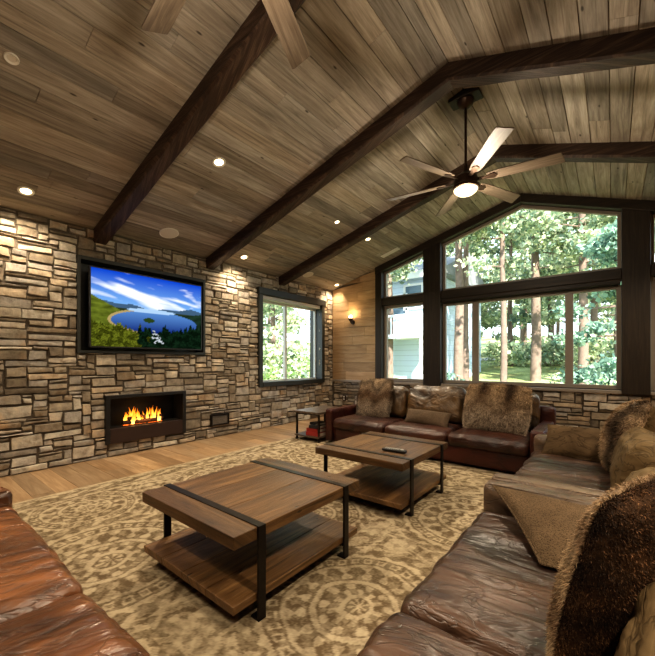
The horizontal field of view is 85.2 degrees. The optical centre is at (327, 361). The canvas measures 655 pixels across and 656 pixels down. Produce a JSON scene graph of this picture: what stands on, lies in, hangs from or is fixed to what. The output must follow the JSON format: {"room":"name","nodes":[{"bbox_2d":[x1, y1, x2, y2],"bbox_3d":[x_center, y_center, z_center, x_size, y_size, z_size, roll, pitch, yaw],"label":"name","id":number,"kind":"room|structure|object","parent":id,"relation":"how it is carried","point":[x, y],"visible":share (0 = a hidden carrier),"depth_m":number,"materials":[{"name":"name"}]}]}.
{"room":"living room","nodes":[
{"label":"living room","id":0,"kind":"room"},
{"bbox_2d":[0,207,332,476],"bbox_3d":[-3.112,-0.219,4.925,0.373,3.054,10.204,0,0,39],"label":"wall","id":1,"kind":"structure","parent":0,"point":[52,414],"depth_m":4.70,"materials":[{"name":"stone"}]},
{"bbox_2d":[76,254,204,354],"bbox_3d":[-2.720,-0.740,5.337,0.270,1.260,1.830,0,0,39],"label":"trim","id":2,"kind":"structure","parent":1,"relation":"attached to","point":[82,261],"depth_m":4.89,"materials":[{"name":"black plastic"}]},
{"bbox_2d":[88,265,201,349],"bbox_3d":[-2.674,-0.710,5.281,0.341,1.050,1.600,0,0,39],"label":"television","id":3,"kind":"object","parent":1,"relation":"attached to","point":[126,309],"visible":1,"depth_m":5.05,"materials":[{"name":"glass"}]},
{"bbox_2d":[104,390,185,444],"bbox_3d":[-2.738,0.790,5.326,0.335,0.660,1.150,0,0,39],"label":"fireplace","id":4,"kind":"object","parent":1,"relation":"attached to","point":[128,417],"visible":0.99,"depth_m":5.29,"materials":[{"name":"brown metal"}]},
{"bbox_2d":[110,418,177,427],"bbox_3d":[-2.736,0.995,5.324,0.180,0.170,1.030,0,0,39],"label":"tray","id":5,"kind":"object","parent":4,"relation":"on","point":[170,419],"depth_m":5.25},
{"bbox_2d":[93,0,304,244],"bbox_3d":[0.171,-2.069,2.192,8.234,1.634,0.174,0,0,39],"label":"ceiling beam","id":6,"kind":"structure","parent":1,"relation":"attached to","point":[257,31],"depth_m":3.23,"materials":[{"name":"brown wood"}]},
{"bbox_2d":[209,413,228,425],"bbox_3d":[-1.878,1.000,6.187,0.080,0.190,0.360,0,0,39],"label":"air vent","id":7,"kind":"object","parent":1,"relation":"in","point":[225,416],"visible":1,"depth_m":6.17,"materials":[{"name":"metal"}]},
{"bbox_2d":[256,287,325,386],"bbox_3d":[-0.827,-0.472,7.735,0.405,1.935,2.030,0,0,39],"label":"window","id":8,"kind":"structure","parent":1,"relation":"in","point":[315,306],"depth_m":7.69,"materials":[{"name":"plastic"}]},
{"bbox_2d":[206,27,654,269],"bbox_3d":[1.215,-2.069,3.495,8.234,1.634,0.175,0,0,39],"label":"ceiling beam","id":9,"kind":"structure","parent":1,"relation":"attached to","point":[636,47],"depth_m":3.37,"materials":[{"name":"brown wood"}]},
{"bbox_2d":[279,141,654,285],"bbox_3d":[2.262,-2.069,4.803,8.234,1.634,0.175,0,0,39],"label":"ceiling beam","id":10,"kind":"structure","parent":1,"relation":"attached to","point":[604,152],"depth_m":4.71,"materials":[{"name":"brown wood"}]},
{"bbox_2d":[0,416,513,503],"bbox_3d":[0.222,1.374,2.256,8.434,0.152,10.200,0,0,39],"label":"floor","id":11,"kind":"structure","parent":0,"point":[44,482],"depth_m":4.60,"materials":[{"name":"brown wood"}]},
{"bbox_2d":[12,436,514,655],"bbox_3d":[-0.408,1.294,3.050,4.050,0.012,4.850,0,0,39],"label":"rug","id":12,"kind":"object","parent":11,"relation":"on","point":[100,532],"visible":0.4,"depth_m":2.26,"materials":[{"name":"fabric"}]},
{"bbox_2d":[0,487,149,655],"bbox_3d":[-1.452,0.862,1.162,2.284,0.851,1.046,0,0,39],"label":"sofa","id":13,"kind":"object","parent":12,"relation":"on","point":[45,610],"visible":1,"depth_m":1.25,"materials":[{"name":"leather"}]},
{"bbox_2d":[0,507,82,623],"bbox_3d":[-1.653,0.934,1.511,1.237,0.203,0.749,0,0,39],"label":"seat cushion","id":14,"kind":"object","parent":13,"relation":"on","point":[33,576],"depth_m":1.44,"materials":[{"name":"leather"}]},
{"bbox_2d":[0,593,149,655],"bbox_3d":[-0.822,0.936,0.845,0.894,0.198,0.753,0,0,39],"label":"seat cushion","id":15,"kind":"object","parent":13,"relation":"on","point":[69,624],"depth_m":1.12,"materials":[{"name":"leather"}]},
{"bbox_2d":[142,457,358,621],"bbox_3d":[-0.472,1.052,2.358,0.955,0.472,1.050,0,0,39],"label":"coffee table","id":16,"kind":"object","parent":12,"relation":"on","point":[254,526],"visible":1,"depth_m":2.12,"materials":[{"name":"brown wood"}]},
{"bbox_2d":[144,512,356,615],"bbox_3d":[-0.472,1.173,2.358,0.913,0.040,1.040,0,0,39],"label":"shelf","id":17,"kind":"object","parent":16,"relation":"attached to","point":[226,576],"depth_m":2.11,"materials":[{"name":"brown wood"}]},
{"bbox_2d":[315,431,446,516],"bbox_3d":[0.553,1.052,3.529,0.940,0.472,1.000,0,0,39],"label":"coffee table","id":18,"kind":"object","parent":12,"relation":"on","point":[388,478],"visible":0.83,"depth_m":3.37,"materials":[{"name":"brown wood"}]},
{"bbox_2d":[337,463,445,509],"bbox_3d":[0.553,1.173,3.529,0.898,0.040,0.990,0,0,39],"label":"shelf","id":19,"kind":"object","parent":18,"relation":"attached to","point":[384,486],"depth_m":3.37,"materials":[{"name":"brown wood"}]},
{"bbox_2d":[382,447,406,452],"bbox_3d":[0.606,0.801,3.236,0.230,0.028,0.055,0,0,35],"label":"remote control","id":20,"kind":"object","parent":18,"relation":"on","point":[391,449],"visible":1,"depth_m":3.21,"materials":[{"name":"plastic"}]},
{"bbox_2d":[325,385,555,472],"bbox_3d":[1.458,0.822,5.156,3.031,0.930,1.073,0,0,39],"label":"sofa","id":21,"kind":"object","parent":12,"relation":"on","point":[504,451],"visible":0.62,"depth_m":4.71,"materials":[{"name":"brown leather"}]},
{"bbox_2d":[333,414,403,432],"bbox_3d":[0.657,0.965,5.612,0.918,0.198,0.779,0,0,39],"label":"seat cushion","id":22,"kind":"object","parent":21,"relation":"on","point":[342,423],"depth_m":5.41,"materials":[{"name":"brown leather"}]},
{"bbox_2d":[355,378,394,416],"bbox_3d":[0.758,0.585,5.774,0.669,0.646,0.330,0,0,32],"label":"fur pillow","id":23,"kind":"object","parent":21,"relation":"on","point":[374,396],"visible":1,"depth_m":5.71,"materials":[{"name":"brown fur"}]},
{"bbox_2d":[388,385,408,417],"bbox_3d":[0.920,0.635,5.934,0.912,0.530,0.322,0,0,39],"label":"cushion","id":24,"kind":"object","parent":21,"relation":"on","point":[399,407],"depth_m":5.63,"materials":[{"name":"brown leather"}]},
{"bbox_2d":[385,421,462,441],"bbox_3d":[1.369,0.963,5.043,0.896,0.202,0.783,0,0,39],"label":"seat cushion","id":25,"kind":"object","parent":21,"relation":"on","point":[431,432],"depth_m":4.78,"materials":[{"name":"brown leather"}]},
{"bbox_2d":[403,408,451,426],"bbox_3d":[1.401,0.800,5.028,0.670,0.230,0.220,0,0,42],"label":"throw pillow","id":26,"kind":"object","parent":21,"relation":"on","point":[426,417],"visible":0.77,"depth_m":4.94,"materials":[{"name":"brown fabric"}]},
{"bbox_2d":[406,385,466,423],"bbox_3d":[1.633,0.629,5.370,0.896,0.544,0.335,0,0,39],"label":"cushion","id":27,"kind":"object","parent":21,"relation":"on","point":[446,399],"depth_m":5.23,"materials":[{"name":"brown leather"}]},
{"bbox_2d":[447,427,529,456],"bbox_3d":[2.077,0.966,4.472,0.921,0.197,0.779,0,0,39],"label":"seat cushion","id":28,"kind":"object","parent":21,"relation":"on","point":[501,444],"depth_m":4.21,"materials":[{"name":"brown leather"}]},
{"bbox_2d":[462,383,532,436],"bbox_3d":[2.151,0.599,4.557,0.846,0.656,0.339,0,0,38],"label":"fur pillow","id":29,"kind":"object","parent":21,"relation":"on","point":[495,407],"visible":1,"depth_m":4.47,"materials":[{"name":"brown fur"}]},
{"bbox_2d":[527,393,539,431],"bbox_3d":[2.336,0.638,4.796,0.913,0.531,0.326,0,0,39],"label":"cushion","id":30,"kind":"object","parent":21,"relation":"on","point":[535,417],"depth_m":4.48,"materials":[{"name":"brown leather"}]},
{"bbox_2d":[357,467,654,655],"bbox_3d":[0.697,0.877,1.055,1.078,0.821,2.405,0,0,39],"label":"sofa","id":31,"kind":"object","parent":12,"relation":"on","point":[489,594],"visible":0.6,"depth_m":1.30,"materials":[{"name":"brown leather"}]},
{"bbox_2d":[357,612,493,655],"bbox_3d":[0.231,0.961,0.708,0.786,0.208,0.989,0,0,39],"label":"seat cushion","id":32,"kind":"object","parent":31,"relation":"on","point":[402,634],"depth_m":1.12,"materials":[{"name":"brown leather"}]},
{"bbox_2d":[400,511,558,655],"bbox_3d":[0.893,0.966,1.531,0.780,0.198,1.117,0,0,39],"label":"seat cushion","id":33,"kind":"object","parent":31,"relation":"on","point":[490,591],"depth_m":1.36,"materials":[{"name":"brown leather"}]},
{"bbox_2d":[493,485,588,569],"bbox_3d":[1.125,0.800,1.661,0.404,0.168,0.916,0,0,8],"label":"throw pillow","id":34,"kind":"object","parent":31,"relation":"on","point":[547,523],"visible":0.57,"depth_m":1.70,"materials":[{"name":"beige fabric"}]},
{"bbox_2d":[544,472,654,655],"bbox_3d":[0.864,0.613,0.989,0.624,0.641,0.281,0,0,-30],"label":"fur pillow","id":35,"kind":"object","parent":31,"relation":"on","point":[606,565],"visible":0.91,"depth_m":0.84,"materials":[{"name":"brown fur"}]},
{"bbox_2d":[614,581,654,655],"bbox_3d":[0.553,0.686,0.475,0.300,0.428,0.998,0,0,39],"label":"cushion","id":36,"kind":"object","parent":31,"relation":"on","point":[637,638],"depth_m":0.75,"materials":[{"name":"fabric"}]},
{"bbox_2d":[623,467,654,483],"bbox_3d":[1.210,0.683,1.295,0.307,0.433,1.091,0,0,39],"label":"cushion","id":37,"kind":"object","parent":31,"relation":"on","point":[646,470],"depth_m":1.60,"materials":[{"name":"fabric"}]},
{"bbox_2d":[491,427,654,498],"bbox_3d":[2.023,0.868,2.709,1.080,0.838,1.808,0,0,39],"label":"sofa","id":38,"kind":"object","parent":12,"relation":"on","point":[634,450],"visible":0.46,"depth_m":2.44,"materials":[{"name":"brown leather"}]},
{"bbox_2d":[515,469,610,491],"bbox_3d":[1.674,0.963,2.504,0.783,0.204,0.756,0,0,39],"label":"seat cushion","id":39,"kind":"object","parent":38,"relation":"on","point":[575,481],"depth_m":2.66,"materials":[{"name":"brown leather"}]},
{"bbox_2d":[519,450,610,482],"bbox_3d":[2.148,0.966,3.096,0.790,0.199,0.756,0,0,39],"label":"seat cushion","id":40,"kind":"object","parent":38,"relation":"on","point":[547,463],"depth_m":3.00,"materials":[{"name":"brown leather"}]},
{"bbox_2d":[541,424,602,461],"bbox_3d":[2.341,0.750,3.274,0.270,0.292,0.640,0,0,-42],"label":"throw pillow","id":41,"kind":"object","parent":38,"relation":"on","point":[581,443],"visible":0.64,"depth_m":3.26,"materials":[{"name":"beige fabric"}]},
{"bbox_2d":[598,399,654,473],"bbox_3d":[2.349,0.610,2.804,0.363,0.661,0.683,0,0,30],"label":"fur pillow","id":42,"kind":"object","parent":38,"relation":"on","point":[626,416],"visible":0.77,"depth_m":2.68,"materials":[{"name":"fur"}]},
{"bbox_2d":[610,427,654,488],"bbox_3d":[1.986,0.674,2.265,0.303,0.450,0.751,0,0,39],"label":"cushion","id":43,"kind":"object","parent":38,"relation":"on","point":[634,450],"depth_m":2.10,"materials":[{"name":"fabric"}]},
{"bbox_2d":[294,405,336,442],"bbox_3d":[-0.093,1.055,6.122,0.539,0.490,0.840,0,0,39],"label":"end table","id":44,"kind":"object","parent":11,"relation":"on","point":[317,411],"visible":0.5,"depth_m":5.91,"materials":[{"name":"brown wood"}]},
{"bbox_2d":[295,431,324,438],"bbox_3d":[-0.093,1.212,6.122,0.520,0.025,0.820,0,0,39],"label":"shelf","id":45,"kind":"object","parent":44,"relation":"attached to","point":[303,433],"depth_m":5.86,"materials":[{"name":"brown wood"}]},
{"bbox_2d":[306,431,324,436],"bbox_3d":[-0.145,1.170,5.882,0.270,0.060,0.340,0,0,35],"label":"book","id":46,"kind":"object","parent":44,"relation":"on","point":[308,433],"visible":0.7,"depth_m":5.75,"materials":[{"name":"red paper"}]},
{"bbox_2d":[306,427,324,432],"bbox_3d":[-0.142,1.113,5.893,0.250,0.055,0.330,0,0,43],"label":"book","id":47,"kind":"object","parent":46,"relation":"on","point":[308,428],"visible":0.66,"depth_m":5.78,"materials":[{"name":"red paper"}]},
{"bbox_2d":[309,424,324,428],"bbox_3d":[-0.153,1.060,5.888,0.200,0.050,0.270,0,0,29],"label":"book","id":48,"kind":"object","parent":47,"relation":"on","point":[310,426],"visible":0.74,"depth_m":5.78,"materials":[{"name":"paper"}]},
{"bbox_2d":[310,421,325,425],"bbox_3d":[-0.148,1.018,5.910,0.240,0.035,0.170,0,0,-37],"label":"book","id":49,"kind":"object","parent":48,"relation":"on","point":[315,423],"visible":0.84,"depth_m":5.86,"materials":[{"name":"paper"}]},
{"bbox_2d":[0,0,654,290],"bbox_3d":[0.183,-2.202,2.288,8.934,1.760,10.200,0,0,39],"label":"ceiling","id":50,"kind":"structure","parent":0,"point":[91,92],"depth_m":3.52,"materials":[{"name":"brown wood"}]},
{"bbox_2d":[3,52,19,64],"bbox_3d":[-2.349,-2.255,2.651,0.091,0.043,0.092,0,0,32],"label":"recessed light","id":51,"kind":"object","parent":50,"relation":"in","point":[11,58],"visible":1,"depth_m":2.65,"materials":[{"name":"white paint"}]},
{"bbox_2d":[17,186,34,195],"bbox_3d":[-3.265,-1.848,3.858,0.146,0.058,0.149,0,0,32],"label":"recessed light","id":52,"kind":"object","parent":50,"relation":"in","point":[23,190],"visible":1,"depth_m":3.85,"materials":[{"name":"white paint"}]},
{"bbox_2d":[159,228,178,237],"bbox_3d":[-2.272,-1.847,5.113,0.254,0.086,0.259,0,0,44],"label":"ceiling speaker","id":53,"kind":"object","parent":50,"relation":"attached to","point":[165,232],"visible":1,"depth_m":5.10,"materials":[{"name":"white paint"}]},
{"bbox_2d":[212,157,225,167],"bbox_3d":[-1.229,-2.258,4.034,0.146,0.058,0.149,0,0,32],"label":"recessed light","id":54,"kind":"object","parent":50,"relation":"in","point":[219,162],"visible":1,"depth_m":4.03,"materials":[{"name":"white paint"}]},
{"bbox_2d":[141,0,310,68],"bbox_3d":[-0.408,-2.349,1.467,1.790,1.126,1.638,0,0,39],"label":"ceiling fan","id":55,"kind":"object","parent":50,"relation":"hanging from","point":[162,15],"visible":1,"depth_m":2.04,"materials":[{"name":"brown wood"}]},
{"bbox_2d":[240,255,247,259],"bbox_3d":[-1.457,-1.828,6.228,0.146,0.058,0.149,0,0,32],"label":"recessed light","id":56,"kind":"object","parent":50,"relation":"in","point":[243,257],"visible":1,"depth_m":6.22,"materials":[{"name":"white paint"}]},
{"bbox_2d":[303,272,312,276],"bbox_3d":[-0.409,-1.835,7.503,0.225,0.079,0.230,0,0,44],"label":"ceiling speaker","id":57,"kind":"object","parent":50,"relation":"attached to","point":[308,274],"visible":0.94,"depth_m":7.49,"materials":[{"name":"white paint"}]},
{"bbox_2d":[381,247,399,257],"bbox_3d":[1.286,-2.233,7.298,0.389,0.123,0.120,0,0,39],"label":"ceiling vent","id":58,"kind":"object","parent":50,"relation":"in","point":[397,248],"visible":1,"depth_m":7.28,"materials":[{"name":"beige metal"}]},
{"bbox_2d":[385,87,564,216],"bbox_3d":[1.486,-2.349,3.832,1.758,1.126,1.702,0,0,39],"label":"ceiling fan","id":59,"kind":"object","parent":50,"relation":"hanging from","point":[465,184],"visible":1,"depth_m":3.72,"materials":[{"name":"brown wood"}]},
{"bbox_2d":[332,193,654,428],"bbox_3d":[3.431,-0.787,6.198,8.354,4.186,0.335,0,0,39],"label":"wall","id":60,"kind":"structure","parent":0,"point":[358,348],"depth_m":6.11,"materials":[{"name":"wood"}]},
{"bbox_2d":[348,315,354,324],"bbox_3d":[0.547,-0.975,8.281,0.110,0.220,0.145,0,0,39],"label":"wall sconce","id":61,"kind":"object","parent":60,"relation":"attached to","point":[350,318],"visible":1,"depth_m":8.25,"materials":[{"name":"brown metal"}]},
{"bbox_2d":[384,302,422,381],"bbox_3d":[1.657,-0.405,7.635,0.960,1.650,0.070,0,0,39],"label":"window","id":62,"kind":"structure","parent":60,"relation":"in","point":[386,308],"depth_m":7.87,"materials":[{"name":"glass"},{"name":"dark wood"}]},
{"bbox_2d":[384,254,422,297],"bbox_3d":[1.657,-1.816,7.635,0.960,0.852,0.070,0,0,39],"label":"window","id":63,"kind":"structure","parent":60,"relation":"in","point":[421,255],"depth_m":7.77,"materials":[{"name":"plastic"}]},
{"bbox_2d":[443,285,620,389],"bbox_3d":[3.382,-0.370,6.253,2.740,1.580,0.070,0,0,39],"label":"window","id":64,"kind":"structure","parent":60,"relation":"in","point":[569,295],"depth_m":5.81,"materials":[{"name":"glass"},{"name":"dark stained wood"}]},
{"bbox_2d":[441,279,620,303],"bbox_3d":[3.316,-1.181,6.171,2.720,0.097,0.100,0,0,39],"label":"roller blind","id":65,"kind":"object","parent":64,"relation":"attached to","point":[608,283],"visible":1,"depth_m":5.96,"materials":[{"name":"metal"}]},
{"bbox_2d":[443,205,620,290],"bbox_3d":[3.382,-2.061,6.253,2.740,1.341,0.070,0,0,39],"label":"window","id":66,"kind":"structure","parent":60,"relation":"in","point":[529,207],"depth_m":6.02,"materials":[{"name":"glass"},{"name":"dark stained wood"}]},
{"bbox_2d":[651,276,654,390],"bbox_3d":[5.072,-0.405,4.900,0.950,1.650,0.070,0,0,39],"label":"window","id":67,"kind":"structure","parent":60,"relation":"in","point":[652,278],"depth_m":5.15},
{"bbox_2d":[651,214,654,263],"bbox_3d":[5.072,-1.766,4.900,0.950,0.751,0.070,0,0,39],"label":"window","id":68,"kind":"structure","parent":60,"relation":"in","point":[652,215],"depth_m":5.15,"materials":[{"name":"plastic"}]},
{"label":"outside","id":69,"kind":"structure","parent":0,"visible":0},
{"bbox_2d":[265,331,613,384],"bbox_3d":[13.839,-2.202,29.274,105.000,8.504,87.000,0,0,39],"label":"ground","id":70,"kind":"structure","parent":69,"point":[488,373],"depth_m":20.18,"materials":[{"name":"green plant"}]},
{"bbox_2d":[263,303,278,343],"bbox_3d":[-4.518,-3.212,21.653,3.765,9.637,5.583,0,0,8],"label":"leafy tree","id":71,"kind":"object","parent":70,"relation":"on","point":[264,314],"visible":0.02,"depth_m":22.43,"materials":[{"name":"green plant"}]},
{"bbox_2d":[263,308,302,345],"bbox_3d":[-4.048,-4.483,26.737,5.065,11.314,4.220,0,0,30],"label":"leafy tree","id":72,"kind":"object","parent":70,"relation":"on","point":[269,318],"visible":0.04,"depth_m":26.42,"materials":[{"name":"green plant"}]},
{"bbox_2d":[263,303,307,378],"bbox_3d":[-2.908,-2.405,13.459,4.656,9.113,4.206,0,0,22],"label":"leafy tree","id":73,"kind":"object","parent":70,"relation":"on","point":[278,354],"visible":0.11,"depth_m":13.19,"materials":[{"name":"green plant"}]},
{"bbox_2d":[263,305,309,378],"bbox_3d":[-2.844,-3.133,17.131,4.649,10.141,5.381,0,0,39],"label":"leafy tree","id":74,"kind":"object","parent":70,"relation":"on","point":[297,321],"visible":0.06,"depth_m":16.77,"materials":[{"name":"green plant"}]},
{"bbox_2d":[263,355,309,379],"bbox_3d":[-1.131,0.947,10.676,2.505,2.292,2.532,0,0,39],"label":"shrub","id":75,"kind":"object","parent":70,"relation":"on","point":[270,375],"visible":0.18,"depth_m":10.63,"materials":[{"name":"green plant"}]},
{"bbox_2d":[279,343,309,375],"bbox_3d":[-0.563,0.606,14.047,2.648,2.705,2.172,0,0,15],"label":"shrub","id":76,"kind":"object","parent":70,"relation":"on","point":[307,351],"visible":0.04,"depth_m":13.92,"materials":[{"name":"green plant"}]},
{"bbox_2d":[281,350,309,378],"bbox_3d":[-0.696,0.847,12.156,2.365,2.552,2.651,0,0,39],"label":"shrub","id":77,"kind":"object","parent":70,"relation":"on","point":[298,364],"visible":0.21,"depth_m":11.66,"materials":[{"name":"green plant"}]},
{"bbox_2d":[301,253,483,379],"bbox_3d":[3.862,-2.084,20.738,8.300,7.100,8.800,0,0,39],"label":"house","id":78,"kind":"structure","parent":70,"relation":"on","point":[407,336],"depth_m":16.96,"materials":[{"name":"blue"}]},
{"bbox_2d":[388,257,422,377],"bbox_3d":[2.744,-4.942,16.486,4.193,13.092,4.775,0,0,0],"label":"pine tree","id":79,"kind":"object","parent":70,"relation":"on","point":[390,290],"visible":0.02,"depth_m":16.29,"materials":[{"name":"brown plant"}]},
{"bbox_2d":[388,260,422,287],"bbox_3d":[2.064,-4.267,13.684,3.464,12.177,3.254,0,0,18],"label":"pine tree","id":80,"kind":"object","parent":70,"relation":"on","point":[404,271],"visible":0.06,"depth_m":13.51,"materials":[{"name":"green plant"}]},
{"bbox_2d":[422,370,464,379],"bbox_3d":[3.607,0.928,11.305,1.497,1.864,1.676,0,0,-29],"label":"shrub","id":81,"kind":"object","parent":70,"relation":"on","point":[452,374],"visible":0.04,"depth_m":11.02,"materials":[{"name":"green plant"}]},
{"bbox_2d":[422,239,472,259],"bbox_3d":[8.446,-8.158,27.229,6.688,17.218,6.475,0,0,25],"label":"pine tree","id":82,"kind":"object","parent":70,"relation":"on","point":[452,248],"visible":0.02,"depth_m":26.33,"materials":[{"name":"green plant"}]},
{"bbox_2d":[453,240,463,379],"bbox_3d":[4.821,-5.447,13.869,4.352,14.004,4.196,0,0,39],"label":"pine tree","id":83,"kind":"object","parent":70,"relation":"on","point":[459,309],"visible":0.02,"depth_m":13.93,"materials":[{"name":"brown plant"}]},
{"bbox_2d":[463,238,469,379],"bbox_3d":[6.213,-6.349,16.663,3.875,15.213,3.738,0,0,17],"label":"pine tree","id":84,"kind":"object","parent":70,"relation":"on","point":[465,249],"visible":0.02,"depth_m":16.51,"materials":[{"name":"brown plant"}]},
{"bbox_2d":[448,234,523,343],"bbox_3d":[13.492,-7.912,31.458,6.685,15.378,7.432,0,0,39],"label":"pine tree","id":85,"kind":"object","parent":70,"relation":"on","point":[489,321],"visible":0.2,"depth_m":30.13,"materials":[{"name":"green plant"}]},
{"bbox_2d":[481,334,530,366],"bbox_3d":[11.454,-0.465,22.822,3.637,2.795,3.045,0,0,2],"label":"shrub","id":86,"kind":"object","parent":70,"relation":"on","point":[493,351],"visible":0.7,"depth_m":22.50,"materials":[{"name":"green plant"}]},
{"bbox_2d":[452,209,571,381],"bbox_3d":[6.252,-4.688,12.642,4.472,12.453,3.418,0,0,-22],"label":"pine tree","id":87,"kind":"object","parent":70,"relation":"on","point":[521,220],"visible":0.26,"depth_m":12.78,"materials":[{"name":"green plant"}]},
{"bbox_2d":[495,246,530,345],"bbox_3d":[22.972,-10.235,42.782,6.966,16.787,7.275,0,0,11],"label":"pine tree","id":88,"kind":"object","parent":70,"relation":"on","point":[519,251],"visible":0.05,"depth_m":42.63,"materials":[{"name":"green plant"}]},
{"bbox_2d":[488,210,547,346],"bbox_3d":[18.283,-10.234,33.897,6.546,18.663,7.985,0,0,39],"label":"pine tree","id":89,"kind":"object","parent":70,"relation":"on","point":[525,307],"visible":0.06,"depth_m":33.02,"materials":[{"name":"green plant"}]},
{"bbox_2d":[478,215,572,349],"bbox_3d":[13.559,-8.151,26.531,7.598,16.234,6.067,0,0,-5],"label":"pine tree","id":90,"kind":"object","parent":70,"relation":"on","point":[525,318],"visible":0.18,"depth_m":26.64,"materials":[{"name":"green plant"}]},
{"bbox_2d":[514,217,587,381],"bbox_3d":[9.520,-6.119,16.236,3.899,14.185,3.780,0,0,-43],"label":"pine tree","id":91,"kind":"object","parent":70,"relation":"on","point":[536,339],"visible":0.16,"depth_m":15.99,"materials":[{"name":"green plant"}]},
{"bbox_2d":[513,227,589,340],"bbox_3d":[23.591,-9.433,37.945,7.052,15.398,7.049,0,0,-17],"label":"pine tree","id":92,"kind":"object","parent":70,"relation":"on","point":[546,255],"visible":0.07,"depth_m":37.87,"materials":[{"name":"green plant"}]},
{"bbox_2d":[512,333,594,366],"bbox_3d":[13.206,-0.541,20.879,4.185,2.506,3.609,0,0,39],"label":"shrub","id":93,"kind":"object","parent":70,"relation":"on","point":[550,351],"visible":0.49,"depth_m":20.28,"materials":[{"name":"green plant"}]},
{"bbox_2d":[515,209,602,360],"bbox_3d":[15.221,-8.798,23.479,6.732,17.667,6.250,0,0,-43],"label":"pine tree","id":94,"kind":"object","parent":70,"relation":"on","point":[548,300],"visible":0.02,"depth_m":23.27,"materials":[{"name":"green plant"}]},
{"bbox_2d":[523,212,614,363],"bbox_3d":[14.421,-8.824,20.364,7.139,18.054,6.970,0,0,-27],"label":"pine tree","id":95,"kind":"object","parent":70,"relation":"on","point":[545,318],"visible":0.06,"depth_m":20.45,"materials":[{"name":"green plant"}]},
{"bbox_2d":[525,212,614,383],"bbox_3d":[9.680,-6.070,14.310,4.046,14.210,4.465,0,0,-24],"label":"pine tree","id":96,"kind":"object","parent":70,"relation":"on","point":[583,351],"visible":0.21,"depth_m":14.10,"materials":[{"name":"green plant"}]},
{"bbox_2d":[548,225,602,271],"bbox_3d":[21.700,-8.734,31.004,7.596,15.442,6.406,0,0,-33],"label":"pine tree","id":97,"kind":"object","parent":70,"relation":"on","point":[589,225],"visible":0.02,"depth_m":29.17,"materials":[{"name":"green plant"}]},
{"bbox_2d":[548,216,620,384],"bbox_3d":[7.887,-2.584,9.597,3.113,8.504,3.630,0,0,-5],"label":"fir tree","id":98,"kind":"object","parent":70,"relation":"on","point":[605,369],"visible":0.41,"depth_m":9.80,"materials":[{"name":"green plant"}]},
{"bbox_2d":[555,330,613,368],"bbox_3d":[13.984,-0.678,17.832,4.171,2.735,3.978,0,0,39],"label":"shrub","id":99,"kind":"object","parent":70,"relation":"on","point":[594,351],"visible":0.3,"depth_m":17.57,"materials":[{"name":"green plant"}]},
{"bbox_2d":[588,224,612,321],"bbox_3d":[26.552,-10.624,32.192,7.039,18.005,7.058,0,0,-33],"label":"pine tree","id":100,"kind":"object","parent":70,"relation":"on","point":[601,311],"visible":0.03,"depth_m":32.60,"materials":[{"name":"green plant"}]},
{"bbox_2d":[589,297,615,330],"bbox_3d":[23.285,-9.278,27.474,6.499,16.535,6.509,0,0,-22],"label":"pine tree","id":101,"kind":"object","parent":70,"relation":"on","point":[603,301],"visible":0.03,"depth_m":28.90,"materials":[{"name":"green plant"}]},
{"bbox_2d":[590,216,616,227],"bbox_3d":[13.148,-8.072,12.342,6.772,18.079,7.271,0,0,24],"label":"pine tree","id":102,"kind":"object","parent":70,"relation":"on","point":[611,220],"visible":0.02,"depth_m":13.45,"materials":[{"name":"green plant"}]},
{"bbox_2d":[598,307,615,320],"bbox_3d":[18.475,-7.870,20.517,6.208,15.604,7.726,0,0,39],"label":"pine tree","id":103,"kind":"object","parent":70,"relation":"on","point":[614,308],"visible":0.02,"depth_m":23.14,"materials":[{"name":"green plant"}]},
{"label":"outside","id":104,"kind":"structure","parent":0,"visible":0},
{"bbox_2d":[289,351,613,359],"bbox_3d":[19.568,-0.818,24.429,80.230,1.832,2.597,0,0,36],"label":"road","id":105,"kind":"structure","parent":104,"point":[606,351],"depth_m":29.59,"materials":[{"name":"grey asphalt"}]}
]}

